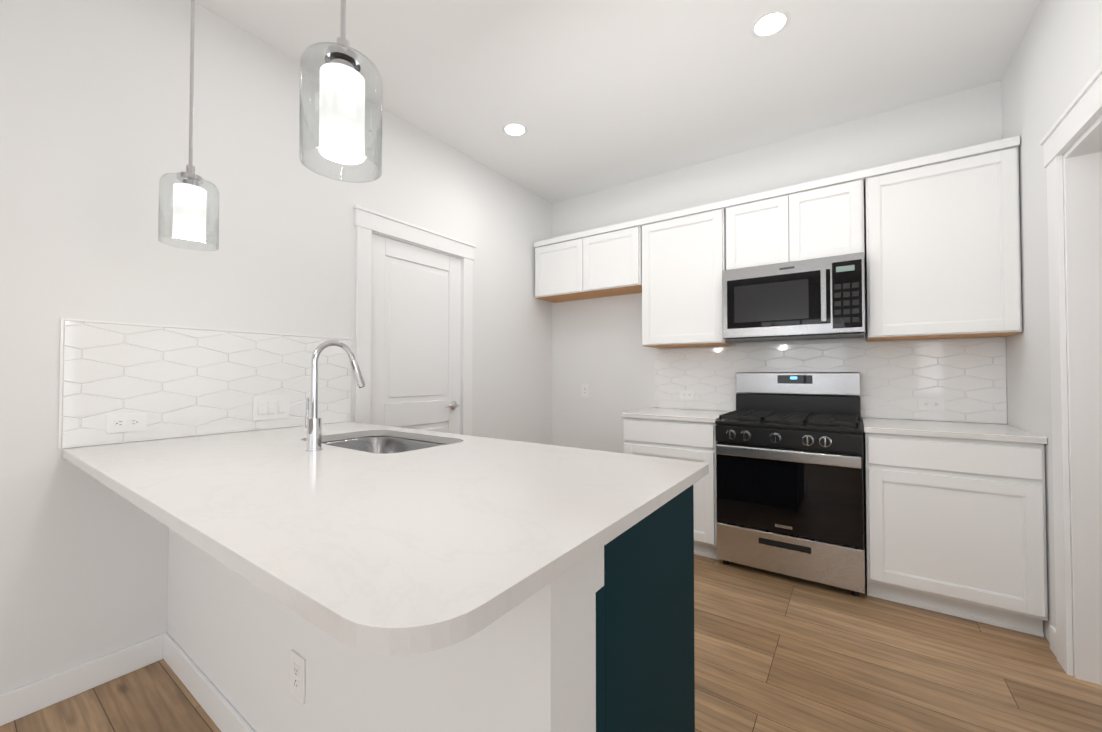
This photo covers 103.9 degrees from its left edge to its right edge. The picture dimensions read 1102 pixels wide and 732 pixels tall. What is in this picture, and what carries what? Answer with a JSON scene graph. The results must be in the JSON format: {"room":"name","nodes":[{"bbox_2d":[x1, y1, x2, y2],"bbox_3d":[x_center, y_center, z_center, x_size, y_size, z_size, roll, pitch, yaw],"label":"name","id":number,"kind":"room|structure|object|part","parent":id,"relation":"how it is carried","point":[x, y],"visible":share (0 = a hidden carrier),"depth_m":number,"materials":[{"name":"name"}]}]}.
{"room":"kitchen","nodes":[
{"label":"kitchen","id":0,"kind":"room"},
{"bbox_2d":[0,0,551,693],"bbox_3d":[-2.025,-0.209,1.447,0.130,2.890,7.170,-1,-1,35],"label":"wall","id":1,"kind":"structure","parent":0,"point":[94,120],"depth_m":1.82,"materials":[{"name":"white paint"}]},
{"bbox_2d":[0,635,159,725],"bbox_3d":[-2.834,1.161,0.146,0.014,0.105,4.149,-1,-1,35],"label":"baseboard","id":2,"kind":"structure","parent":1,"relation":"attached to","point":[22,701],"depth_m":1.62,"materials":[{"name":"white paint"}]},
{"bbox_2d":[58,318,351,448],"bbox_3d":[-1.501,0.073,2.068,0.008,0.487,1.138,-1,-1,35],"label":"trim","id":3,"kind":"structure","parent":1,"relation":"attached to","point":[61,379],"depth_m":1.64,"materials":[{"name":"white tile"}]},
{"bbox_2d":[61,320,351,448],"bbox_3d":[-1.499,0.077,2.072,0.006,0.479,1.130,-1,-1,35],"label":"backsplash","id":4,"kind":"structure","parent":1,"relation":"attached to","point":[177,382],"depth_m":1.91,"materials":[{"name":"white tile"}]},
{"bbox_2d":[106,412,146,432],"bbox_3d":[-1.718,0.230,1.746,0.008,0.074,0.118,-1,-1,35],"label":"electrical outlet","id":5,"kind":"object","parent":4,"relation":"attached to","point":[126,422],"visible":1,"depth_m":1.74,"materials":[{"name":"white plastic"}]},
{"bbox_2d":[252,395,288,420],"bbox_3d":[-1.413,0.209,2.179,0.010,0.122,0.166,-1,-1,35],"label":"light switch","id":6,"kind":"object","parent":4,"relation":"attached to","point":[268,407],"visible":1,"depth_m":2.17,"materials":[{"name":"white plastic"}]},
{"bbox_2d":[353,205,475,435],"bbox_3d":[-0.932,0.160,2.971,0.159,2.207,0.990,-1,-1,35],"label":"door frame","id":7,"kind":"structure","parent":1,"relation":"attached to","point":[367,222],"depth_m":2.74,"materials":[{"name":"white paint"}]},
{"bbox_2d":[370,234,460,433],"bbox_3d":[-0.894,0.219,2.943,0.096,2.075,0.762,-1,-1,35],"label":"wall door","id":8,"kind":"structure","parent":1,"relation":"in","point":[415,337],"depth_m":2.93,"materials":[{"name":"white paint"}]},
{"bbox_3d":[-0.727,0.291,3.146,0.058,0.062,0.146,-1,-1,35],"label":"door lever handle","id":9,"kind":"part","parent":8,"relation":"part of","materials":[{"name":"silver metal"}]},
{"bbox_2d":[167,528,603,731],"bbox_3d":[-0.770,0.786,1.352,2.011,0.897,0.185,-1,-1,35],"label":"wall","id":10,"kind":"structure","parent":0,"point":[528,664],"depth_m":0.95,"materials":[{"name":"white paint"}]},
{"bbox_2d":[156,632,254,731],"bbox_3d":[-0.811,1.181,1.251,1.996,0.105,0.016,-1,-1,35],"label":"baseboard","id":11,"kind":"structure","parent":10,"relation":"attached to","point":[204,691],"depth_m":1.57,"materials":[{"name":"white paint"}]},
{"bbox_2d":[290,649,305,704],"bbox_3d":[-0.694,0.850,1.179,0.074,0.118,0.008,-1,-1,35],"label":"outlet","id":12,"kind":"object","parent":10,"relation":"attached to","point":[297,677],"visible":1,"depth_m":1.17,"materials":[{"name":"white plastic"}]},
{"bbox_2d":[0,554,1101,731],"bbox_3d":[0.592,1.254,-0.403,6.550,0.100,7.190,-1,-1,35],"label":"floor","id":13,"kind":"structure","parent":0,"point":[775,652],"depth_m":1.72,"materials":[{"name":"brown wood"}]},
{"bbox_2d":[596,488,694,731],"bbox_3d":[0.071,0.784,1.212,0.472,0.897,0.619,-1,-1,35],"label":"base cabinet","id":14,"kind":"object","parent":13,"relation":"on","point":[645,670],"depth_m":1.04,"materials":[{"name":"wood"}]},
{"bbox_2d":[62,422,708,655],"bbox_3d":[-0.664,0.322,1.478,2.048,0.030,1.120,-1,-1,35],"label":"countertop","id":15,"kind":"structure","parent":14,"relation":"on","point":[415,550],"depth_m":0.88,"materials":[{"name":"white stone"}]},
{"bbox_2d":[302,340,364,451],"bbox_3d":[-0.832,0.105,1.661,0.087,0.410,0.228,-1,-1,35],"label":"faucet","id":16,"kind":"object","parent":15,"relation":"on","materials":[{"name":"silver metal"}]},
{"bbox_2d":[326,432,453,451],"bbox_3d":[-0.720,0.431,1.833,0.678,0.200,0.438,-1,-1,35],"label":"sink","id":17,"kind":"object","parent":15,"relation":"in","point":[372,441],"depth_m":2.09,"materials":[{"name":"silver metal"}]},
{"bbox_2d":[621,416,718,559],"bbox_3d":[0.958,0.820,3.182,0.650,0.892,0.610,-1,-1,35],"label":"base cabinet","id":18,"kind":"object","parent":13,"relation":"on","point":[687,440],"depth_m":2.84,"materials":[{"name":"white wood"}]},
{"bbox_2d":[621,408,727,419],"bbox_3d":[0.956,0.358,3.187,0.660,0.030,0.618,-1,-1,35],"label":"countertop","id":19,"kind":"structure","parent":18,"relation":"on","point":[665,413],"depth_m":3.09,"materials":[{"name":"white stone"}]},
{"bbox_2d":[715,372,864,595],"bbox_3d":[1.516,0.648,2.740,0.760,1.221,0.678,-1,-1,35],"label":"range","id":20,"kind":"object","parent":13,"relation":"on","point":[789,468],"visible":1,"depth_m":2.52,"materials":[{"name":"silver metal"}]},
{"bbox_3d":[1.349,1.045,2.496,0.270,0.044,0.010,-1,-1,35],"label":"drawer pull","id":21,"kind":"part","parent":20,"relation":"part of","materials":[{"name":"black metal"}]},
{"bbox_3d":[1.334,0.513,2.483,0.736,0.060,0.046,-1,-1,35],"label":"handle","id":22,"kind":"part","parent":20,"relation":"part of","materials":[{"name":"silver metal"}]},
{"bbox_2d":[863,428,1047,636],"bbox_3d":[2.126,0.806,2.362,0.655,0.892,0.610,-1,-1,35],"label":"base cabinet","id":23,"kind":"object","parent":13,"relation":"on","point":[955,518],"depth_m":2.10,"materials":[{"name":"white wood"}]},
{"bbox_2d":[862,418,1046,439],"bbox_3d":[2.123,0.343,2.367,0.664,0.030,0.618,-1,-1,35],"label":"countertop","id":24,"kind":"structure","parent":23,"relation":"on","point":[931,428],"depth_m":2.24,"materials":[{"name":"white stone"}]},
{"bbox_2d":[195,0,1040,203],"bbox_3d":[0.592,-1.736,-0.350,6.550,0.100,7.190,-1,-1,35],"label":"ceiling","id":25,"kind":"structure","parent":0,"point":[592,96],"depth_m":2.36,"materials":[{"name":"white paint"}]},
{"bbox_2d":[158,0,218,250],"bbox_3d":[-1.068,-1.007,1.284,0.137,1.297,0.137,-1,-1,35],"label":"pendant light","id":26,"kind":"object","parent":25,"relation":"hanging from","point":[189,211],"visible":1,"depth_m":1.26,"materials":[{"name":"white glass"}]},
{"bbox_3d":[-1.068,-0.454,1.275,0.137,0.190,0.137,-1,-1,35],"label":"glass","id":27,"kind":"part","parent":26,"relation":"part of","materials":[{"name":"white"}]},
{"bbox_2d":[299,0,382,182],"bbox_3d":[-0.385,-1.016,0.805,0.137,1.297,0.137,-1,-1,35],"label":"pendant light","id":28,"kind":"object","parent":25,"relation":"hanging from","point":[341,118],"visible":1,"depth_m":0.77,"materials":[{"name":"white glass"}]},
{"bbox_2d":[502,122,527,136],"bbox_3d":[-0.248,-1.625,2.968,0.176,0.004,0.176,-1,-1,35],"label":"recessed light","id":29,"kind":"object","parent":25,"relation":"in","point":[513,129],"visible":1,"depth_m":2.96,"materials":[{"name":"white paint"}]},
{"bbox_2d":[750,9,790,38],"bbox_3d":[1.054,-1.641,2.073,0.176,0.004,0.176,-1,-1,35],"label":"recessed light","id":30,"kind":"object","parent":25,"relation":"in","point":[771,23],"visible":1,"depth_m":2.07,"materials":[{"name":"white paint"}]},
{"bbox_2d":[552,80,1007,549],"bbox_3d":[1.385,-0.175,3.354,3.260,2.890,0.130,-1,-1,35],"label":"wall","id":31,"kind":"structure","parent":0,"point":[602,352],"depth_m":3.62,"materials":[{"name":"white paint"}]},
{"bbox_2d":[534,230,608,302],"bbox_3d":[0.177,-0.883,3.931,0.575,0.507,0.330,-1,-1,35],"label":"upper cabinet","id":32,"kind":"object","parent":31,"relation":"attached to","point":[562,264],"depth_m":3.80,"materials":[{"name":"white wood"}]},
{"bbox_2d":[582,384,588,396],"bbox_3d":[0.317,0.227,4.011,0.074,0.118,0.008,-1,-1,35],"label":"outlet","id":33,"kind":"object","parent":31,"relation":"attached to","point":[585,390],"visible":1,"depth_m":4.01,"materials":[{"name":"white plastic"}]},
{"bbox_2d":[590,219,641,295],"bbox_3d":[0.551,-0.888,3.669,0.575,0.507,0.330,-1,-1,35],"label":"upper cabinet","id":34,"kind":"object","parent":31,"relation":"attached to","point":[615,250],"depth_m":3.50,"materials":[{"name":"white wood"}]},
{"bbox_2d":[638,200,734,347],"bbox_3d":[1.047,-0.654,3.317,0.616,0.987,0.330,-1,-1,35],"label":"upper cabinet","id":35,"kind":"object","parent":31,"relation":"attached to","point":[684,251],"depth_m":3.17,"materials":[{"name":"white wood"}]},
{"bbox_2d":[726,184,801,269],"bbox_3d":[1.492,-0.903,3.009,0.451,0.500,0.330,-1,-1,35],"label":"upper cabinet","id":36,"kind":"object","parent":31,"relation":"attached to","point":[763,228],"depth_m":2.86,"materials":[{"name":"white wood"}]},
{"bbox_2d":[722,252,864,341],"bbox_3d":[1.587,-0.414,2.847,0.776,0.467,0.469,-1,-1,35],"label":"microwave","id":37,"kind":"object","parent":36,"relation":"attached to","point":[818,298],"visible":1,"depth_m":2.67,"materials":[{"name":"silver metal"}]},
{"bbox_3d":[1.620,-0.419,2.561,0.027,0.316,0.040,-1,-1,35],"label":"handle","id":38,"kind":"part","parent":37,"relation":"part of","materials":[{"name":"silver metal"}]},
{"bbox_2d":[654,337,1006,423],"bbox_3d":[1.719,0.079,3.031,2.082,0.517,0.006,-1,-1,35],"label":"backsplash","id":39,"kind":"structure","parent":31,"relation":"attached to","point":[965,379],"depth_m":2.76,"materials":[{"name":"white tile"}]},
{"bbox_2d":[680,390,694,399],"bbox_3d":[1.091,0.232,3.461,0.118,0.074,0.008,-1,-1,35],"label":"electrical outlet","id":40,"kind":"object","parent":39,"relation":"attached to","point":[687,394],"visible":1,"depth_m":3.46,"materials":[{"name":"white plastic"}]},
{"bbox_2d":[918,398,943,410],"bbox_3d":[2.303,0.232,2.610,0.118,0.074,0.008,-1,-1,35],"label":"electrical outlet","id":41,"kind":"object","parent":39,"relation":"attached to","point":[935,404],"visible":1,"depth_m":2.61,"materials":[{"name":"white plastic"}]},
{"bbox_2d":[802,170,865,259],"bbox_3d":[1.764,-0.906,2.817,0.451,0.500,0.330,-1,-1,35],"label":"upper cabinet","id":42,"kind":"object","parent":31,"relation":"attached to","point":[832,207],"depth_m":2.64,"materials":[{"name":"white wood"}]},
{"bbox_2d":[865,136,1021,340],"bbox_3d":[2.215,-0.666,2.496,0.632,0.992,0.330,-1,-1,35],"label":"upper cabinet","id":43,"kind":"object","parent":31,"relation":"attached to","point":[942,248],"depth_m":2.35,"materials":[{"name":"white wood"}]},
{"bbox_2d":[1001,0,1101,675],"bbox_3d":[2.013,-0.207,1.526,0.130,2.890,2.140,-1,-1,35],"label":"wall","id":44,"kind":"structure","parent":0,"point":[1055,64],"depth_m":1.98,"materials":[{"name":"white paint"}]},
{"bbox_2d":[1040,65,1101,684],"bbox_3d":[1.851,0.120,1.317,0.160,2.228,1.240,-1,-1,35],"label":"door frame","id":45,"kind":"structure","parent":44,"relation":"attached to","point":[1074,176],"depth_m":1.72,"materials":[{"name":"white paint"}]}
]}

